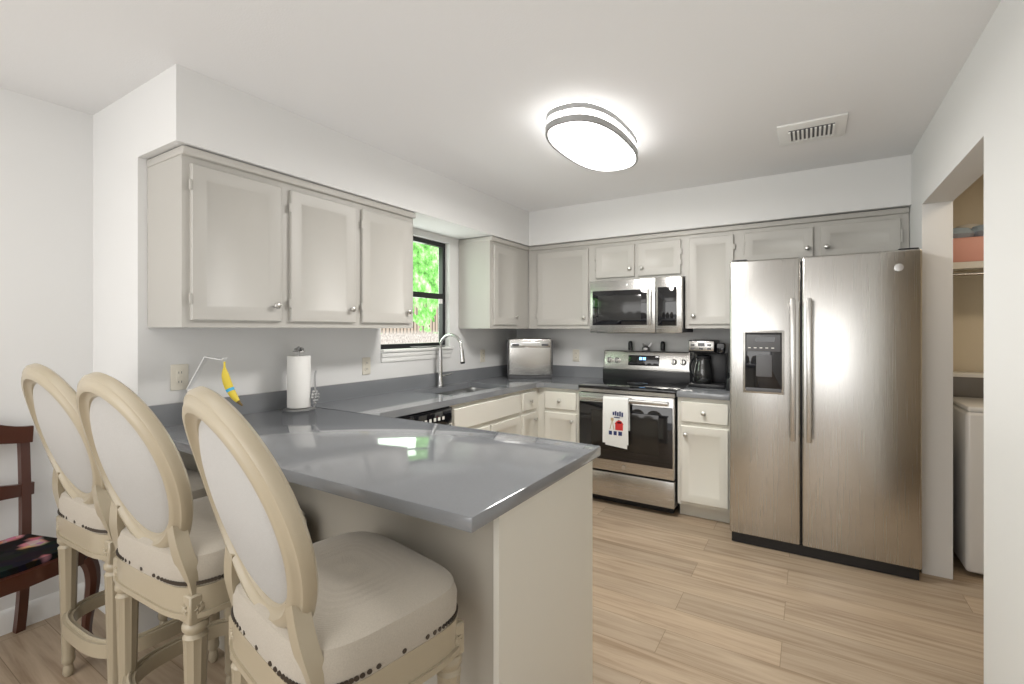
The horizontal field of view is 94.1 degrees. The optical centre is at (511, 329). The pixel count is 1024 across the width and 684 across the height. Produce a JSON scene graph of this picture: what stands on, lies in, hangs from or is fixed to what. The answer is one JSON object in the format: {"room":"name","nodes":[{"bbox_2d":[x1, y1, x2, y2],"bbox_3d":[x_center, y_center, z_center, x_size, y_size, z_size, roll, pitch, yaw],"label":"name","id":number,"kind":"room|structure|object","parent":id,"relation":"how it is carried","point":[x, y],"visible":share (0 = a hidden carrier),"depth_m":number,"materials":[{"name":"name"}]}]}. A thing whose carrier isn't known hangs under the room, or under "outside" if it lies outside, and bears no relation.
{"room":"kitchen","nodes":[
{"label":"kitchen","id":0,"kind":"room"},
{"bbox_2d":[0,88,92,610],"bbox_3d":[-3.113,0.140,0.904,0.120,2.440,3.600,0,0,32],"label":"wall","id":1,"kind":"structure","parent":0,"point":[46,233],"depth_m":2.24,"materials":[{"name":"white paint"}]},
{"bbox_2d":[0,582,84,635],"bbox_3d":[-3.055,1.308,0.868,0.016,0.105,3.600,0,0,32],"label":"baseboard","id":2,"kind":"structure","parent":1,"relation":"attached to","point":[44,607],"depth_m":2.22,"materials":[{"name":"white"}]},
{"bbox_2d":[93,95,125,586],"bbox_3d":[-1.960,0.140,2.376,0.520,2.440,0.120,0,0,32],"label":"wall","id":3,"kind":"structure","parent":0,"point":[109,240],"depth_m":2.29,"materials":[{"name":"white paint"}]},
{"bbox_2d":[98,584,104,613],"bbox_3d":[-1.881,1.308,2.248,0.488,0.105,0.016,0,0,32],"label":"baseboard","id":4,"kind":"structure","parent":3,"relation":"attached to","point":[101,588],"depth_m":2.31,"materials":[{"name":"white"}]},
{"bbox_2d":[126,88,516,633],"bbox_3d":[-0.828,0.140,3.586,0.120,2.440,3.370,0,0,32],"label":"wall","id":5,"kind":"structure","parent":0,"point":[256,360],"depth_m":2.52,"materials":[{"name":"white paint"}]},
{"bbox_2d":[171,364,187,390],"bbox_3d":[-1.577,0.225,2.261,0.010,0.122,0.076,0,0,32],"label":"outlet","id":6,"kind":"object","parent":5,"relation":"attached to","point":[179,376],"visible":0.96,"depth_m":2.26,"materials":[{"name":"beige plastic"}]},
{"bbox_2d":[147,145,290,327],"bbox_3d":[-1.382,-0.388,2.256,0.341,0.754,0.457,0,0,32],"label":"upper cabinet","id":7,"kind":"object","parent":5,"relation":"attached to","point":[231,243],"depth_m":2.11,"materials":[{"name":"grey paint"}]},
{"bbox_2d":[291,177,362,327],"bbox_3d":[-1.142,-0.388,2.641,0.341,0.754,0.450,0,0,32],"label":"upper cabinet","id":8,"kind":"object","parent":5,"relation":"attached to","point":[327,223],"depth_m":2.56,"materials":[{"name":"grey paint"}]},
{"bbox_2d":[362,357,370,374],"bbox_3d":[-0.982,0.245,3.216,0.010,0.115,0.070,0,0,32],"label":"electrical outlet","id":9,"kind":"object","parent":5,"relation":"attached to","point":[366,365],"visible":1,"depth_m":3.21,"materials":[{"name":"beige plastic"}]},
{"bbox_2d":[363,198,415,327],"bbox_3d":[-0.902,-0.388,3.026,0.341,0.754,0.458,0,0,32],"label":"upper cabinet","id":10,"kind":"object","parent":5,"relation":"attached to","point":[387,230],"depth_m":2.94,"materials":[{"name":"grey paint"}]},
{"bbox_2d":[381,236,444,348],"bbox_3d":[-0.769,-0.290,3.679,0.052,0.860,0.750,0,0,32],"label":"window","id":11,"kind":"structure","parent":5,"relation":"in","point":[440,296],"depth_m":3.93,"materials":[{"name":"black plastic"}]},
{"bbox_2d":[381,346,453,362],"bbox_3d":[-0.741,0.185,3.679,0.130,0.090,0.780,0,0,32],"label":"window sill","id":12,"kind":"structure","parent":5,"relation":"attached to","point":[394,355],"depth_m":3.58,"materials":[{"name":"white wood"}]},
{"bbox_2d":[410,345,444,347],"bbox_3d":[-0.661,0.133,3.771,0.052,0.012,0.420,0,0,32],"label":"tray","id":13,"kind":"object","parent":12,"relation":"on","point":[426,346],"visible":0.94,"depth_m":3.71,"materials":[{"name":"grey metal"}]},
{"bbox_2d":[480,350,484,361],"bbox_3d":[-0.268,0.240,4.362,0.010,0.115,0.070,0,0,32],"label":"electrical outlet","id":14,"kind":"object","parent":5,"relation":"attached to","point":[482,355],"visible":1,"depth_m":4.35,"materials":[{"name":"beige plastic"}]},
{"bbox_2d":[459,236,518,328],"bbox_3d":[-0.201,-0.388,4.150,0.341,0.754,0.410,0,0,32],"label":"upper cabinet","id":15,"kind":"object","parent":5,"relation":"attached to","point":[489,265],"depth_m":4.00,"materials":[{"name":"grey paint"}]},
{"bbox_2d":[519,244,528,328],"bbox_3d":[-0.034,-0.388,4.418,0.341,0.754,0.222,0,0,32],"label":"upper cabinet","id":16,"kind":"object","parent":5,"relation":"attached to","point":[523,250],"depth_m":4.36,"materials":[{"name":"grey paint"}]},
{"bbox_2d":[0,498,983,683],"bbox_3d":[0.028,1.410,0.990,5.360,0.100,7.070,0,0,32],"label":"floor","id":17,"kind":"structure","parent":0,"point":[678,597],"depth_m":2.22,"materials":[{"name":"brown wood"}]},
{"bbox_2d":[0,425,100,634],"bbox_3d":[-2.071,0.875,1.898,0.490,0.979,0.501,0,0,20],"label":"chair","id":18,"kind":"object","parent":17,"relation":"on","point":[28,559],"visible":0.75,"depth_m":2.02,"materials":[{"name":"brown wood"}]},
{"bbox_2d":[21,363,219,683],"bbox_3d":[-1.518,0.738,1.866,0.517,1.244,0.557,0,0,32],"label":"stool","id":19,"kind":"object","parent":17,"relation":"on","point":[82,498],"visible":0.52,"depth_m":1.70,"materials":[{"name":"beige paint"}]},
{"bbox_2d":[76,372,306,683],"bbox_3d":[-1.010,0.738,1.526,0.517,1.244,0.557,0,0,32],"label":"stool","id":20,"kind":"object","parent":17,"relation":"on","point":[169,544],"visible":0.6,"depth_m":1.34,"materials":[{"name":"beige paint"}]},
{"bbox_2d":[178,451,224,651],"bbox_3d":[-1.161,0.924,2.350,0.617,0.872,0.629,0,0,32],"label":"base cabinet","id":21,"kind":"object","parent":17,"relation":"on","point":[189,462],"depth_m":2.16,"materials":[{"name":"beige paint"}]},
{"bbox_2d":[288,482,329,543],"bbox_3d":[-0.660,0.924,2.037,0.565,0.872,0.629,0,0,32],"label":"base cabinet","id":22,"kind":"object","parent":17,"relation":"on","point":[315,504],"depth_m":1.69,"materials":[{"name":"beige paint"}]},
{"bbox_2d":[182,386,463,683],"bbox_3d":[-0.455,0.738,1.165,0.555,1.244,0.576,0,0,32],"label":"stool","id":23,"kind":"object","parent":17,"relation":"on","point":[361,607],"visible":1,"depth_m":1.02,"materials":[{"name":"beige paint"}]},
{"bbox_2d":[330,461,591,683],"bbox_3d":[-0.144,0.924,1.709,0.658,0.872,0.642,0,0,32],"label":"base cabinet","id":24,"kind":"object","parent":17,"relation":"on","point":[521,573],"depth_m":1.43,"materials":[{"name":"beige paint"}]},
{"bbox_2d":[260,413,600,532],"bbox_3d":[-0.407,0.465,1.818,1.259,0.040,0.840,0,0,32],"label":"countertop","id":25,"kind":"structure","parent":24,"relation":"on","point":[358,441],"depth_m":1.58,"materials":[{"name":"grey stone"}]},
{"bbox_2d":[449,387,540,437],"bbox_3d":[-0.164,0.924,3.965,0.600,0.872,1.777,0,0,32],"label":"base cabinet","id":26,"kind":"object","parent":17,"relation":"on","point":[519,413],"depth_m":3.61,"materials":[{"name":"white paint"}]},
{"bbox_2d":[148,365,543,454],"bbox_3d":[-0.531,0.415,3.321,0.660,0.140,3.259,0,0,32],"label":"countertop","id":27,"kind":"structure","parent":26,"relation":"on","point":[414,393],"depth_m":2.91,"materials":[{"name":"grey stone"}]},
{"bbox_2d":[186,356,227,391],"bbox_3d":[-1.443,0.286,2.285,0.217,0.316,0.034,0,0,0],"label":"banana hanger","id":28,"kind":"object","parent":27,"relation":"on","point":[197,372],"visible":0.56,"depth_m":2.28,"materials":[{"name":"white metal"}]},
{"bbox_2d":[221,362,242,405],"bbox_3d":[-1.343,0.260,2.283,0.088,0.214,0.063,0,0,32],"label":"banana","id":29,"kind":"object","parent":28,"relation":"hanging from","point":[229,386],"visible":1,"depth_m":2.27,"materials":[{"name":"yellow food"}]},
{"bbox_2d":[282,346,319,411],"bbox_3d":[-1.180,0.268,2.647,0.174,0.353,0.173,0,0,32],"label":"paper towel holder","id":30,"kind":"object","parent":27,"relation":"on","point":[300,396],"visible":1,"depth_m":2.60,"materials":[{"name":"white paper"}]},
{"bbox_2d":[437,333,464,385],"bbox_3d":[-0.448,0.236,3.744,0.268,0.416,0.154,0,0,32],"label":"faucet","id":31,"kind":"object","parent":27,"relation":"on","point":[441,376],"visible":1,"depth_m":3.74,"materials":[{"name":"silver metal"}]},
{"bbox_2d":[436,388,485,395],"bbox_3d":[-0.370,0.571,3.613,0.378,0.169,0.708,0,0,32],"label":"sink basin","id":32,"kind":"object","parent":27,"relation":"in","point":[460,391],"visible":0.06,"depth_m":3.90,"materials":[{"name":"silver metal"}]},
{"bbox_2d":[507,338,552,377],"bbox_3d":[0.162,0.262,4.463,0.420,0.365,0.225,0,0,-3],"label":"bread box","id":33,"kind":"object","parent":27,"relation":"on","point":[529,357],"visible":1,"depth_m":4.36,"materials":[{"name":"grey metal"}]},
{"bbox_2d":[395,406,451,424],"bbox_3d":[-0.759,0.876,2.930,0.591,0.768,0.600,0,0,32],"label":"dishwasher","id":34,"kind":"object","parent":26,"relation":"in","point":[442,415],"visible":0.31,"depth_m":2.91,"materials":[{"name":"black plastic"}]},
{"bbox_2d":[544,365,603,389],"bbox_3d":[0.541,0.415,4.190,0.359,0.140,0.649,0,0,32],"label":"countertop","id":35,"kind":"structure","parent":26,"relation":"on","point":[563,377],"depth_m":4.40,"materials":[{"name":"grey stone"}]},
{"bbox_2d":[541,387,580,442],"bbox_3d":[0.553,0.924,4.211,0.357,0.872,0.602,0,0,32],"label":"base cabinet","id":36,"kind":"object","parent":17,"relation":"on","point":[545,412],"depth_m":3.95,"materials":[{"name":"white paint"}]},
{"bbox_2d":[579,350,692,512],"bbox_3d":[1.006,0.770,3.873,0.756,1.172,0.702,0,0,32],"label":"range","id":37,"kind":"object","parent":17,"relation":"on","point":[641,470],"visible":0.81,"depth_m":3.64,"materials":[{"name":"grey metal"}]},
{"bbox_2d":[603,396,629,448],"bbox_3d":[0.790,0.699,3.611,0.200,0.382,0.046,0,0,32],"label":"towel","id":38,"kind":"object","parent":37,"relation":"hanging from","point":[616,419],"visible":0.98,"depth_m":3.59,"materials":[{"name":"white fabric"}]},
{"bbox_2d":[627,382,646,384],"bbox_3d":[1.007,0.435,3.827,0.168,0.012,0.098,0,0,32],"label":"spoon rest","id":39,"kind":"object","parent":37,"relation":"on","point":[633,383],"visible":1,"depth_m":3.83,"materials":[{"name":"grey metal"}]},
{"bbox_2d":[628,341,664,350],"bbox_3d":[1.163,0.139,4.124,0.320,0.081,0.048,0,0,32],"label":"salt shaker","id":40,"kind":"object","parent":37,"relation":"on","point":[646,347],"visible":1,"depth_m":4.11,"materials":[{"name":"black plastic"}]},
{"bbox_2d":[678,397,729,522],"bbox_3d":[1.503,0.924,3.595,0.368,0.872,0.642,0,0,32],"label":"base cabinet","id":41,"kind":"object","parent":17,"relation":"on","point":[703,458],"visible":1,"depth_m":3.36,"materials":[{"name":"white paint"}]},
{"bbox_2d":[677,373,729,400],"bbox_3d":[1.509,0.415,3.603,0.372,0.140,0.622,0,0,32],"label":"countertop","id":42,"kind":"structure","parent":41,"relation":"on","point":[705,393],"depth_m":3.39,"materials":[{"name":"grey stone"}]},
{"bbox_2d":[688,339,728,388],"bbox_3d":[1.548,0.262,3.748,0.268,0.364,0.250,0,0,32],"label":"coffee maker","id":43,"kind":"object","parent":42,"relation":"on","point":[710,358],"visible":0.98,"depth_m":3.69,"materials":[{"name":"black plastic"}]},
{"bbox_2d":[725,378,729,390],"bbox_3d":[1.607,0.401,3.500,0.074,0.087,0.074,0,0,32],"label":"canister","id":44,"kind":"object","parent":42,"relation":"on","point":[727,383],"visible":0.48,"depth_m":3.48,"materials":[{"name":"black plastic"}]},
{"bbox_2d":[730,247,921,579],"bbox_3d":[1.994,0.455,3.119,0.948,1.802,0.877,0,0,32],"label":"refrigerator","id":45,"kind":"object","parent":17,"relation":"on","point":[825,407],"visible":1,"depth_m":2.77,"materials":[{"name":"grey metal"}]},
{"bbox_2d":[953,371,983,574],"bbox_3d":[2.978,0.807,2.740,0.685,1.065,0.680,0,0,32],"label":"washer","id":46,"kind":"object","parent":17,"relation":"on","point":[968,468],"visible":0.31,"depth_m":2.64,"materials":[{"name":"white metal"}]},
{"bbox_2d":[0,0,1000,211],"bbox_3d":[0.028,-1.130,0.990,5.360,0.100,7.070,0,0,32],"label":"ceiling","id":47,"kind":"structure","parent":0,"point":[688,93],"depth_m":1.98,"materials":[{"name":"white paint"}]},
{"bbox_2d":[545,101,637,171],"bbox_3d":[0.451,-1.028,2.594,0.374,0.097,0.804,0,0,32],"label":"ceiling light fixture","id":48,"kind":"object","parent":47,"relation":"attached to","point":[590,136],"visible":1,"depth_m":2.47,"materials":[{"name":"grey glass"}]},
{"bbox_2d":[777,112,847,146],"bbox_3d":[1.617,-1.069,2.575,0.310,0.021,0.310,0,0,32],"label":"ceiling vent","id":49,"kind":"object","parent":47,"relation":"in","point":[826,127],"visible":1,"depth_m":2.54,"materials":[{"name":"white metal"}]},
{"bbox_2d":[138,64,910,252],"bbox_3d":[0.496,-0.925,2.690,3.075,0.310,3.250,0,0,32],"label":"soffit","id":50,"kind":"object","parent":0,"point":[179,105],"depth_m":3.05,"materials":[{"name":"white paint"}]},
{"bbox_2d":[517,253,729,380],"bbox_3d":[1.442,0.140,4.086,3.205,2.440,0.120,0,0,32],"label":"wall","id":51,"kind":"structure","parent":0,"point":[592,347],"depth_m":4.40,"materials":[{"name":"white paint"}]},
{"bbox_2d":[529,240,592,328],"bbox_3d":[0.507,-0.388,4.393,0.638,0.754,0.341,0,0,32],"label":"upper cabinet","id":52,"kind":"object","parent":51,"relation":"attached to","point":[562,276],"depth_m":4.25,"materials":[{"name":"grey paint"}]},
{"bbox_2d":[573,349,578,361],"bbox_3d":[0.608,0.245,4.529,0.070,0.115,0.010,0,0,32],"label":"electrical outlet","id":53,"kind":"object","parent":51,"relation":"attached to","point":[575,355],"visible":1,"depth_m":4.53,"materials":[{"name":"beige plastic"}]},
{"bbox_2d":[593,231,684,280],"bbox_3d":[1.100,-0.590,4.023,0.760,0.350,0.341,0,0,32],"label":"upper cabinet","id":54,"kind":"object","parent":51,"relation":"attached to","point":[658,255],"depth_m":3.86,"materials":[{"name":"grey paint"}]},
{"bbox_2d":[590,276,692,332],"bbox_3d":[1.073,-0.190,3.981,0.750,0.437,0.442,0,0,32],"label":"microwave","id":55,"kind":"object","parent":54,"relation":"attached to","point":[649,305],"visible":1,"depth_m":3.80,"materials":[{"name":"grey metal"}]},
{"bbox_2d":[685,225,740,328],"bbox_3d":[1.582,-0.388,3.723,0.375,0.754,0.341,0,0,32],"label":"upper cabinet","id":56,"kind":"object","parent":51,"relation":"attached to","point":[709,252],"depth_m":3.59,"materials":[{"name":"grey paint"}]},
{"bbox_2d":[741,216,820,260],"bbox_3d":[1.947,-0.615,3.495,0.485,0.300,0.341,0,0,32],"label":"upper cabinet","id":57,"kind":"object","parent":51,"relation":"attached to","point":[801,237],"depth_m":3.34,"materials":[{"name":"grey paint"}]},
{"bbox_2d":[821,207,909,254],"bbox_3d":[2.359,-0.615,3.239,0.486,0.300,0.341,0,0,32],"label":"upper cabinet","id":58,"kind":"object","parent":51,"relation":"attached to","point":[887,229],"depth_m":3.09,"materials":[{"name":"grey paint"}]},
{"bbox_2d":[909,0,1023,683],"bbox_3d":[0.903,0.140,0.315,0.130,2.440,6.850,0,0,32],"label":"wall","id":59,"kind":"structure","parent":0,"point":[973,132],"depth_m":1.66,"materials":[{"name":"white paint"}]},
{"bbox_2d":[953,174,983,371],"bbox_3d":[3.441,0.140,2.957,1.380,2.440,0.120,0,0,32],"label":"wall","id":60,"kind":"structure","parent":0,"point":[968,312],"depth_m":3.13,"materials":[{"name":"beige paint"}]},
{"bbox_2d":[953,261,983,276],"bbox_3d":[3.326,-0.371,2.759,1.385,0.087,0.332,0,0,32],"label":"shelf","id":61,"kind":"object","parent":60,"relation":"attached to","point":[973,265],"depth_m":2.92,"materials":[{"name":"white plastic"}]},
{"bbox_2d":[953,224,983,261],"bbox_3d":[2.955,-0.553,2.992,0.460,0.278,0.295,0,0,32],"label":"laundry basket","id":62,"kind":"object","parent":61,"relation":"on","point":[968,242],"visible":0.35,"depth_m":2.94,"materials":[{"name":"pink"}]},
{"label":"outside","id":63,"kind":"structure","parent":0,"visible":0},
{"bbox_2d":[381,242,437,343],"bbox_3d":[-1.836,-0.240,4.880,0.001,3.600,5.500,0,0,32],"label":"view","id":64,"kind":"structure","parent":63,"point":[424,329],"depth_m":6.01,"materials":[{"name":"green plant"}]}
]}

